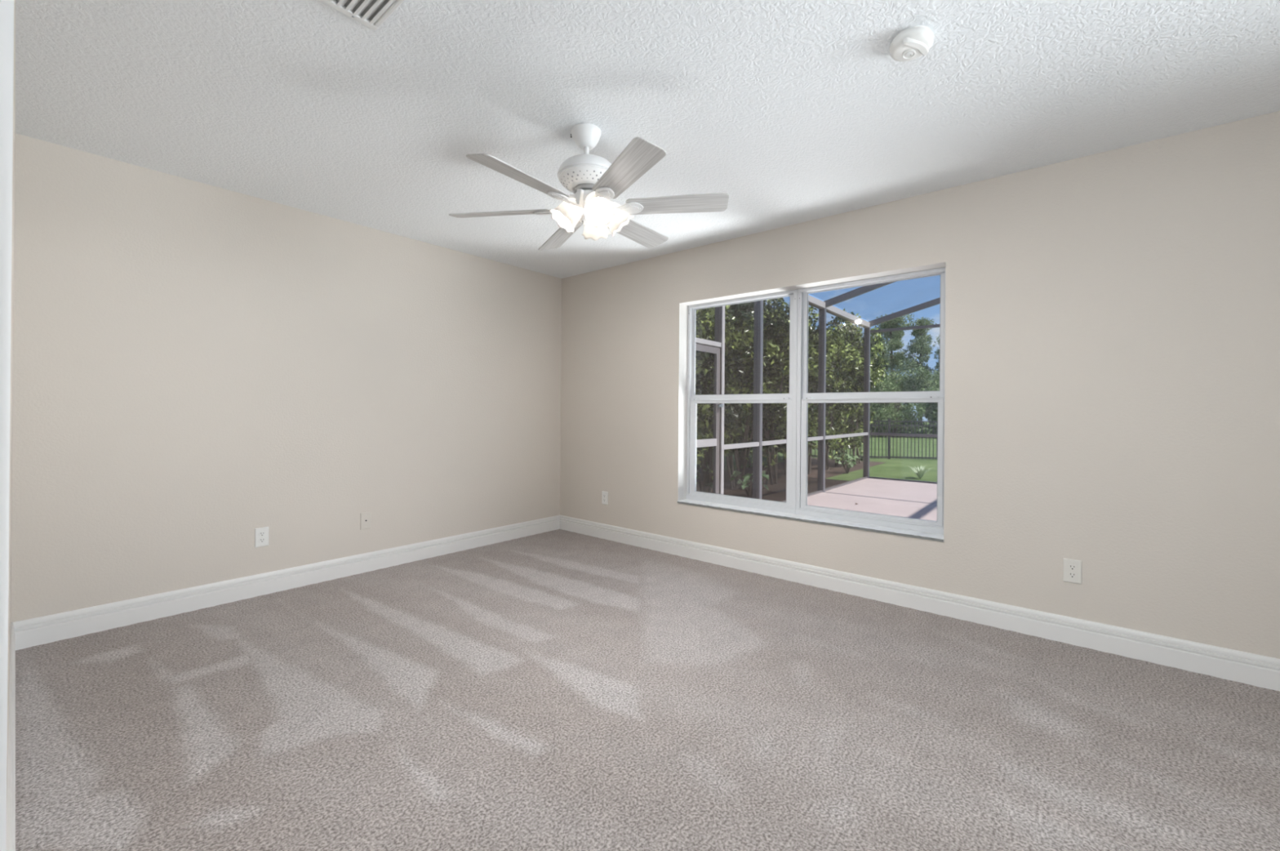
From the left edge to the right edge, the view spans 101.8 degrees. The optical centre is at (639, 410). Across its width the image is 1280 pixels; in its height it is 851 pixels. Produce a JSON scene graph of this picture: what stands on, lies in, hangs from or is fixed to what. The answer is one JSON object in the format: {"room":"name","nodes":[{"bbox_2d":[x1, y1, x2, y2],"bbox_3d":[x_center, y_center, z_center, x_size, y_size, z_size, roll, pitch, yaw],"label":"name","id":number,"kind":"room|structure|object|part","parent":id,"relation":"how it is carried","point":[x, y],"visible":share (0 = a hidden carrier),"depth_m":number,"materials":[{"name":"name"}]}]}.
{"room":"empty bedroom","nodes":[
{"label":"empty bedroom","id":0,"kind":"room"},
{"bbox_2d":[6,0,15,795],"bbox_3d":[-0.843,-0.074,0.621,5.600,2.540,0.110,0,0,40],"label":"wall","id":1,"kind":"structure","parent":0,"point":[14,69],"depth_m":1.60,"materials":[{"name":"beige paint"}]},
{"bbox_2d":[0,0,13,850],"bbox_3d":[-0.747,0.097,0.538,1.455,2.100,0.119,0,0,40],"label":"door","id":2,"kind":"structure","parent":1,"relation":"in","point":[6,6],"depth_m":0.40,"materials":[{"name":"white paint"}]},
{"bbox_2d":[5,622,15,850],"bbox_3d":[-2.119,1.077,1.754,2.200,0.142,0.014,0,0,40],"label":"baseboard","id":3,"kind":"structure","parent":1,"relation":"attached to","point":[11,797],"depth_m":1.53,"materials":[{"name":"white paint"}]},
{"bbox_2d":[10,133,561,622],"bbox_3d":[-2.287,-0.081,3.379,0.150,2.540,4.950,0,0,40],"label":"wall","id":4,"kind":"structure","parent":0,"point":[197,366],"depth_m":3.12,"materials":[{"name":"beige paint"}]},
{"bbox_2d":[254,526,268,547],"bbox_3d":[-2.332,0.781,3.208,0.009,0.118,0.072,0,0,40],"label":"electrical outlet","id":5,"kind":"object","parent":4,"relation":"attached to","point":[261,534],"visible":1,"depth_m":3.20,"materials":[{"name":"white plastic"}]},
{"bbox_2d":[258,537,265,542],"bbox_3d":[-2.332,0.801,3.208,0.009,0.028,0.034,0,0,40],"label":"receptacle","id":6,"kind":"object","parent":5,"relation":"attached to","point":[261,540],"depth_m":3.21,"materials":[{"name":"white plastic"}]},
{"bbox_2d":[258,531,265,536],"bbox_3d":[-2.332,0.762,3.208,0.009,0.028,0.034,0,0,40],"label":"receptacle","id":7,"kind":"object","parent":5,"relation":"attached to","point":[260,533],"depth_m":3.20,"materials":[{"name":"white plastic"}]},
{"bbox_2d":[13,515,559,649],"bbox_3d":[-1.871,1.082,3.761,0.014,0.142,3.416,0,0,40],"label":"baseboard","id":8,"kind":"structure","parent":4,"relation":"attached to","point":[31,632],"depth_m":3.12,"materials":[{"name":"white paint"}]},
{"bbox_2d":[360,511,371,529],"bbox_3d":[-1.939,0.781,3.678,0.012,0.118,0.072,0,0,40],"label":"outlet","id":9,"kind":"object","parent":4,"relation":"attached to","point":[365,517],"visible":1,"depth_m":3.67,"materials":[{"name":"beige plastic"}]},
{"bbox_2d":[15,528,1279,850],"bbox_3d":[-0.151,1.153,1.462,5.600,0.002,4.750,0,0,40],"label":"floor","id":10,"kind":"structure","parent":0,"point":[558,689],"depth_m":1.91,"materials":[{"name":"beige carpet"}]},
{"bbox_2d":[15,0,1279,278],"bbox_3d":[-0.106,-1.347,1.379,5.750,0.120,4.850,0,0,40],"label":"ceiling","id":11,"kind":"structure","parent":0,"point":[797,111],"depth_m":2.12,"materials":[{"name":"white paint"}]},
{"bbox_2d":[320,0,404,31],"bbox_3d":[-0.911,-1.286,1.540,0.254,0.016,0.356,0,0,40],"label":"ceiling vent","id":12,"kind":"object","parent":11,"relation":"in","point":[371,14],"visible":1,"depth_m":1.67,"materials":[{"name":"metal"}]},
{"bbox_2d":[448,123,728,250],"bbox_3d":[-0.238,-1.049,2.398,1.280,0.483,1.153,0,0,4],"label":"ceiling fan","id":13,"kind":"object","parent":11,"relation":"hanging from","point":[593,180],"visible":1,"depth_m":2.33,"materials":[{"name":"white metal"}]},
{"bbox_3d":[-0.647,-0.917,2.423,0.462,0.006,0.133,-2,15,4],"label":"blade","id":14,"kind":"part","parent":13,"relation":"part of","materials":[{"name":"grey wood"}]},
{"bbox_3d":[-0.465,-0.921,2.057,0.133,0.006,0.462,16,9,32],"label":"blade","id":15,"kind":"part","parent":13,"relation":"part of","materials":[{"name":"grey wood"}]},
{"bbox_3d":[-0.421,-0.924,2.764,0.133,0.006,0.462,-18,7,-25],"label":"blade","id":16,"kind":"part","parent":13,"relation":"part of","materials":[{"name":"grey wood"}]},
{"bbox_3d":[-0.317,-0.903,2.369,0.144,0.130,0.144,41,-11,-12],"label":"lamp shade","id":17,"kind":"part","parent":13,"relation":"part of","materials":[{"name":"white glass"}]},
{"bbox_3d":[-0.194,-0.916,2.306,0.053,0.070,0.053,-2,-41,-15],"label":"light bulb","id":18,"kind":"part","parent":13,"relation":"part of","materials":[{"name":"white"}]},
{"bbox_3d":[-0.215,-0.906,2.500,0.144,0.130,0.144,-2,41,2],"label":"lamp shade","id":19,"kind":"part","parent":13,"relation":"part of","materials":[{"name":"white glass"}]},
{"bbox_3d":[-0.192,-0.907,2.299,0.144,0.130,0.144,-2,-41,-15],"label":"lamp shade","id":20,"kind":"part","parent":13,"relation":"part of","materials":[{"name":"white glass"}]},
{"bbox_3d":[-0.120,-0.909,2.426,0.144,0.130,0.144,-44,11,-12],"label":"lamp shade","id":21,"kind":"part","parent":13,"relation":"part of","materials":[{"name":"white glass"}]},
{"bbox_3d":[-0.057,-0.932,2.031,0.133,0.006,0.462,14,-7,-26],"label":"blade","id":22,"kind":"part","parent":13,"relation":"part of","materials":[{"name":"grey wood"}]},
{"bbox_3d":[-0.013,-0.934,2.738,0.133,0.006,0.462,-19,-9,32],"label":"blade","id":23,"kind":"part","parent":13,"relation":"part of","materials":[{"name":"grey wood"}]},
{"bbox_3d":[0.169,-0.938,2.372,0.462,0.006,0.133,-2,-14,4],"label":"blade","id":24,"kind":"part","parent":13,"relation":"part of","materials":[{"name":"grey wood"}]},
{"bbox_2d":[888,26,933,61],"bbox_3d":[0.934,-1.254,1.791,0.136,0.050,0.136,0,0,40],"label":"smoke detector","id":25,"kind":"object","parent":11,"relation":"attached to","point":[912,43],"visible":1,"depth_m":1.76,"materials":[{"name":"white plastic"}]},
{"bbox_3d":[0.934,-1.275,1.791,0.122,0.008,0.122,0,0,40],"label":"plate","id":26,"kind":"part","parent":25,"relation":"part of","materials":[{"name":"white plastic"}]},
{"bbox_2d":[560,111,1279,658],"bbox_3d":[1.499,-0.051,3.318,5.750,2.540,0.200,0,0,40],"label":"wall","id":27,"kind":"structure","parent":0,"point":[1112,387],"depth_m":2.65,"materials":[{"name":"beige paint"}]},
{"bbox_2d":[601,490,608,504],"bbox_3d":[-0.318,0.789,4.688,0.072,0.118,0.009,0,0,40],"label":"electrical outlet","id":28,"kind":"object","parent":27,"relation":"attached to","point":[604,494],"visible":1,"depth_m":4.68,"materials":[{"name":"white plastic"}]},
{"bbox_2d":[685,288,797,513],"bbox_3d":[0.768,-0.064,3.996,0.934,1.584,0.083,0,0,40],"label":"window","id":29,"kind":"structure","parent":27,"relation":"in","point":[789,506],"depth_m":3.92,"materials":[{"name":"white plastic"}]},
{"bbox_3d":[0.751,0.299,3.983,0.880,0.765,0.031,0,0,40],"label":"sash","id":30,"kind":"part","parent":29,"relation":"part of","materials":[{"name":"clear glass"}]},
{"bbox_3d":[0.777,-0.459,4.009,0.884,0.751,0.030,0,0,40],"label":"sash","id":31,"kind":"part","parent":29,"relation":"part of","materials":[{"name":"clear glass"}]},
{"bbox_2d":[677,498,943,542],"bbox_3d":[1.054,0.739,3.615,1.869,0.020,0.126,0,0,40],"label":"window sill","id":32,"kind":"structure","parent":27,"relation":"attached to","point":[895,531],"depth_m":3.45,"materials":[{"name":"white stone"}]},
{"bbox_2d":[795,266,946,533],"bbox_3d":[1.487,-0.059,3.398,0.934,1.584,0.083,0,0,40],"label":"window","id":33,"kind":"structure","parent":27,"relation":"in","point":[804,397],"depth_m":3.41,"materials":[{"name":"white plastic"}]},
{"bbox_3d":[1.473,0.304,3.382,0.877,0.765,0.031,0,0,40],"label":"sash","id":34,"kind":"part","parent":33,"relation":"part of","materials":[{"name":"clear glass"}]},
{"bbox_3d":[1.500,-0.454,3.408,0.881,0.751,0.030,0,0,40],"label":"sash","id":35,"kind":"part","parent":33,"relation":"part of","materials":[{"name":"clear glass"}]},
{"bbox_2d":[559,515,1279,690],"bbox_3d":[1.364,1.107,3.282,5.600,0.142,0.014,0,0,40],"label":"baseboard","id":36,"kind":"structure","parent":27,"relation":"attached to","point":[1252,668],"depth_m":2.82,"materials":[{"name":"white paint"}]},
{"bbox_2d":[1062,557,1081,583],"bbox_3d":[2.174,0.808,2.614,0.072,0.118,0.009,0,0,40],"label":"electrical outlet","id":37,"kind":"object","parent":27,"relation":"attached to","point":[1072,568],"visible":1,"depth_m":2.61,"materials":[{"name":"beige plastic"}]},
{"bbox_2d":[1067,571,1076,577],"bbox_3d":[2.174,0.828,2.614,0.034,0.028,0.009,0,0,40],"label":"receptacle","id":38,"kind":"object","parent":37,"relation":"attached to","point":[1070,574],"depth_m":2.61,"materials":[{"name":"beige plastic"}]},
{"bbox_2d":[1067,564,1076,570],"bbox_3d":[2.174,0.788,2.614,0.034,0.028,0.009,0,0,40],"label":"receptacle","id":39,"kind":"object","parent":37,"relation":"attached to","point":[1070,566],"depth_m":2.61,"materials":[{"name":"beige plastic"}]},
{"label":"outside","id":40,"kind":"structure","parent":0,"visible":0},
{"bbox_2d":[697,422,937,481],"bbox_3d":[22.554,1.738,40.944,130.000,0.300,105.000,0,0,40],"label":"lawn","id":41,"kind":"structure","parent":40,"point":[894,468],"depth_m":14.91,"materials":[{"name":"green plant"}]},
{"bbox_2d":[724,373,751,468],"bbox_3d":[2.185,-0.060,12.577,1.508,2.945,1.887,0,0,40],"label":"tree","id":42,"kind":"object","parent":41,"relation":"on","point":[741,437],"visible":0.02,"depth_m":12.49,"materials":[{"name":"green plant"}]},
{"bbox_2d":[737,391,777,464],"bbox_3d":[2.735,-0.107,13.358,1.364,3.050,2.013,0,0,32],"label":"tree","id":43,"kind":"object","parent":41,"relation":"on","point":[763,433],"visible":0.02,"depth_m":13.34,"materials":[{"name":"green plant"}]},
{"bbox_2d":[748,426,785,462],"bbox_3d":[3.607,-0.001,13.974,1.562,2.853,1.762,0,0,40],"label":"tree","id":44,"kind":"object","parent":41,"relation":"on","point":[773,426],"visible":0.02,"depth_m":13.79,"materials":[{"name":"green plant"}]},
{"bbox_2d":[834,453,858,473],"bbox_3d":[4.605,1.186,11.573,0.491,0.483,0.579,0,0,40],"label":"plant","id":45,"kind":"object","parent":41,"relation":"on","point":[848,463],"visible":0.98,"depth_m":11.54,"materials":[{"name":"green plant"}]},
{"bbox_2d":[834,402,874,432],"bbox_3d":[12.509,0.123,31.567,3.668,3.089,3.531,0,0,40],"label":"bush","id":46,"kind":"object","parent":41,"relation":"on","point":[870,402],"visible":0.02,"depth_m":30.31,"materials":[{"name":"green plant"}]},
{"bbox_2d":[811,418,937,458],"bbox_3d":[9.067,0.875,15.073,9.000,1.240,0.062,0,0,8],"label":"metal fence","id":47,"kind":"object","parent":41,"relation":"on","point":[888,420],"visible":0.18,"depth_m":15.27,"materials":[{"name":"black metal"}]},
{"bbox_3d":[9.063,1.385,15.072,9.000,0.034,0.028,0,0,8],"label":"rail","id":48,"kind":"part","parent":47,"relation":"part of","materials":[{"name":"black metal"}]},
{"bbox_3d":[7.334,0.862,15.310,0.062,1.240,0.062,0,0,8],"label":"post","id":49,"kind":"part","parent":47,"relation":"part of","materials":[{"name":"black metal"}]},
{"bbox_3d":[9.072,0.335,15.073,9.000,0.034,0.028,0,0,8],"label":"rail","id":50,"kind":"part","parent":47,"relation":"part of","materials":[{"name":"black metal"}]},
{"bbox_3d":[9.071,0.455,15.073,9.000,0.034,0.028,0,0,8],"label":"rail","id":51,"kind":"part","parent":47,"relation":"part of","materials":[{"name":"black metal"}]},
{"bbox_2d":[870,338,889,378],"bbox_3d":[29.479,-3.737,65.914,4.986,11.237,4.432,0,0,2],"label":"pine tree","id":52,"kind":"object","parent":41,"relation":"on","point":[882,339],"visible":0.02,"depth_m":65.47,"materials":[{"name":"green plant"}]},
{"bbox_2d":[857,368,912,431],"bbox_3d":[15.932,-0.738,34.044,3.875,4.675,4.652,0,0,40],"label":"bush","id":53,"kind":"object","parent":41,"relation":"on","point":[901,380],"visible":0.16,"depth_m":33.31,"materials":[{"name":"green plant"}]},
{"bbox_2d":[871,311,916,391],"bbox_3d":[28.563,-4.613,59.019,5.630,12.960,5.336,0,0,-10],"label":"pine tree","id":54,"kind":"object","parent":41,"relation":"on","point":[894,344],"visible":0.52,"depth_m":58.50,"materials":[{"name":"green plant"}]},
{"bbox_2d":[859,377,928,437],"bbox_3d":[14.212,-0.004,29.269,3.559,3.734,3.628,0,0,40],"label":"bush","id":55,"kind":"object","parent":41,"relation":"on","point":[903,412],"visible":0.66,"depth_m":28.77,"materials":[{"name":"green plant"}]},
{"bbox_2d":[895,316,937,425],"bbox_3d":[29.601,-4.015,54.802,5.526,11.767,5.148,0,0,40],"label":"pine tree","id":56,"kind":"object","parent":41,"relation":"on","point":[922,348],"visible":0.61,"depth_m":54.61,"materials":[{"name":"green plant"}]},
{"bbox_2d":[906,465,929,478],"bbox_3d":[5.779,1.278,10.762,0.569,0.269,0.544,0,0,-11],"label":"clump","id":57,"kind":"object","parent":41,"relation":"on","point":[919,473],"visible":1,"depth_m":10.71,"materials":[{"name":"green plant"}]},
{"bbox_2d":[905,366,939,417],"bbox_3d":[18.590,-0.524,32.412,3.917,4.371,4.215,0,0,40],"label":"bush","id":58,"kind":"object","parent":41,"relation":"on","point":[921,380],"visible":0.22,"depth_m":32.08,"materials":[{"name":"green plant"}]},
{"bbox_2d":[915,385,939,434],"bbox_3d":[16.739,0.169,28.886,2.596,3.196,3.382,0,0,6],"label":"bush","id":59,"kind":"object","parent":41,"relation":"on","point":[931,408],"visible":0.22,"depth_m":28.59,"materials":[{"name":"green plant"}]},
{"bbox_2d":[931,333,939,377],"bbox_3d":[32.020,-2.944,52.879,4.644,9.657,4.124,0,0,15],"label":"pine tree","id":60,"kind":"object","parent":41,"relation":"on","point":[936,366],"visible":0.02,"depth_m":53.48,"materials":[{"name":"green plant"}]},
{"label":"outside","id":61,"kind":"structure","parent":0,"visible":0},
{"bbox_2d":[696,457,886,501],"bbox_3d":[1.014,1.523,10.604,5.700,0.304,12.800,0,0,40],"label":"garden bed","id":62,"kind":"object","parent":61,"point":[777,491],"visible":0.14,"depth_m":10.28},
{"bbox_2d":[695,304,734,464],"bbox_3d":[0.475,-0.469,7.388,1.632,3.720,1.871,0,0,40],"label":"tree","id":63,"kind":"object","parent":62,"relation":"on","point":[706,332],"visible":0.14,"depth_m":7.26,"materials":[{"name":"green plant"}]},
{"bbox_2d":[697,346,742,469],"bbox_3d":[1.517,-0.069,11.720,1.560,2.946,1.875,0,0,40],"label":"tree","id":64,"kind":"object","parent":62,"relation":"on","point":[708,451],"visible":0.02,"depth_m":11.78,"materials":[{"name":"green plant"}]},
{"bbox_2d":[695,302,754,493],"bbox_3d":[1.015,-0.340,8.213,1.653,3.470,1.877,0,0,40],"label":"tree","id":65,"kind":"object","parent":62,"relation":"on","point":[735,411],"visible":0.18,"depth_m":7.94,"materials":[{"name":"green plant"}]},
{"bbox_2d":[699,299,779,489],"bbox_3d":[1.710,-0.377,9.036,1.612,3.559,1.873,0,0,40],"label":"tree","id":66,"kind":"object","parent":62,"relation":"on","point":[744,359],"visible":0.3,"depth_m":8.72,"materials":[{"name":"green plant"}]},
{"bbox_2d":[730,470,768,497],"bbox_3d":[1.714,1.142,8.109,0.600,0.516,0.589,0,0,1],"label":"plant","id":67,"kind":"object","parent":62,"relation":"on","point":[747,476],"visible":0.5,"depth_m":8.10,"materials":[{"name":"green plant"}]},
{"bbox_2d":[726,297,818,484],"bbox_3d":[2.498,-0.417,9.867,1.557,3.654,1.978,0,0,40],"label":"tree","id":68,"kind":"object","parent":62,"relation":"on","point":[774,412],"visible":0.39,"depth_m":9.29,"materials":[{"name":"green plant"}]},
{"bbox_2d":[764,302,839,477],"bbox_3d":[3.158,-0.415,10.650,1.510,3.662,1.902,0,0,40],"label":"tree","id":69,"kind":"object","parent":62,"relation":"on","point":[812,365],"visible":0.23,"depth_m":10.40,"materials":[{"name":"green plant"}]},
{"bbox_2d":[776,328,853,473],"bbox_3d":[3.809,-0.278,11.506,1.585,3.401,1.823,0,0,40],"label":"tree","id":70,"kind":"object","parent":62,"relation":"on","point":[841,346],"visible":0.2,"depth_m":11.33,"materials":[{"name":"green plant"}]},
{"bbox_2d":[816,308,862,470],"bbox_3d":[4.441,-0.479,12.391,1.530,3.812,1.592,0,0,40],"label":"tree","id":71,"kind":"object","parent":62,"relation":"on","point":[850,330],"visible":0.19,"depth_m":12.13,"materials":[{"name":"green plant"}]},
{"bbox_2d":[825,328,881,466],"bbox_3d":[5.125,-0.329,13.083,1.555,3.528,1.833,0,0,40],"label":"tree","id":72,"kind":"object","parent":62,"relation":"on","point":[858,371],"visible":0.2,"depth_m":12.92,"materials":[{"name":"green plant"}]},
{"bbox_2d":[828,324,888,462],"bbox_3d":[5.756,-0.446,13.851,1.528,3.774,1.834,0,0,40],"label":"tree","id":73,"kind":"object","parent":62,"relation":"on","point":[880,363],"visible":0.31,"depth_m":13.51,"materials":[{"name":"green plant"}]},
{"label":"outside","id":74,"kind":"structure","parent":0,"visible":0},
{"bbox_2d":[772,476,937,531],"bbox_3d":[4.527,1.396,5.444,6.300,0.200,6.960,0,0,40],"label":"patio","id":75,"kind":"structure","parent":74,"point":[914,500],"depth_m":7.61,"materials":[{"name":"pink concrete"}]},
{"bbox_2d":[695,281,940,502],"bbox_3d":[4.576,-0.864,5.766,5.860,4.320,6.450,0,0,40],"label":"screen enclosure","id":76,"kind":"object","parent":75,"relation":"on","point":[824,306],"visible":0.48,"depth_m":8.15,"materials":[{"name":"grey metal"}]},
{"bbox_2d":[695,343,723,493],"bbox_3d":[0.620,0.274,5.464,0.095,1.942,0.858,0,0,40],"label":"screen door","id":77,"kind":"structure","parent":76,"relation":"attached to","point":[714,442],"depth_m":5.75,"materials":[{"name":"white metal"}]},
{"bbox_3d":[0.601,0.350,5.477,0.050,0.080,0.715,0,0,40],"label":"rail","id":78,"kind":"part","parent":77,"relation":"part of","materials":[{"name":"white metal"}]},
{"bbox_3d":[0.884,-0.183,5.847,0.088,2.900,0.052,0,0,40],"label":"post","id":79,"kind":"part","parent":76,"relation":"part of","materials":[{"name":"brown metal"}]},
{"bbox_3d":[1.193,0.419,6.193,0.050,0.052,0.883,0,0,40],"label":"chair rail","id":80,"kind":"part","parent":76,"relation":"part of","materials":[{"name":"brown metal"}]},
{"bbox_3d":[1.483,-0.177,6.566,0.088,2.900,0.052,0,0,40],"label":"post","id":81,"kind":"part","parent":76,"relation":"part of","materials":[{"name":"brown metal"}]},
{"bbox_3d":[2.188,0.429,7.389,0.050,0.052,2.123,0,0,40],"label":"chair rail","id":82,"kind":"part","parent":76,"relation":"part of","materials":[{"name":"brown metal"}]},
{"bbox_3d":[2.181,1.267,7.387,0.050,0.026,2.123,0,0,40],"label":"rail","id":83,"kind":"part","parent":76,"relation":"part of","materials":[{"name":"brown metal"}]},
{"bbox_3d":[2.874,-0.164,8.238,0.088,2.900,0.052,0,0,40],"label":"post","id":84,"kind":"part","parent":76,"relation":"part of","materials":[{"name":"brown metal"}]},
{"bbox_3d":[3.630,0.443,9.122,0.050,0.052,2.283,0,0,40],"label":"chair rail","id":85,"kind":"part","parent":76,"relation":"part of","materials":[{"name":"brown metal"}]},
{"bbox_3d":[3.624,1.281,9.121,0.050,0.026,2.283,0,0,40],"label":"rail","id":86,"kind":"part","parent":76,"relation":"part of","materials":[{"name":"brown metal"}]},
{"bbox_3d":[4.367,-0.149,10.032,0.088,2.900,0.052,0,0,40],"label":"post","id":87,"kind":"part","parent":76,"relation":"part of","materials":[{"name":"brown metal"}]},
{"bbox_3d":[6.273,0.463,8.480,4.810,0.052,0.050,0,0,40],"label":"chair rail","id":88,"kind":"part","parent":76,"relation":"part of","materials":[{"name":"brown metal"}]},
{"bbox_3d":[6.267,1.300,8.479,4.810,0.026,0.050,0,0,40],"label":"rail","id":89,"kind":"part","parent":76,"relation":"part of","materials":[{"name":"brown metal"}]}
]}

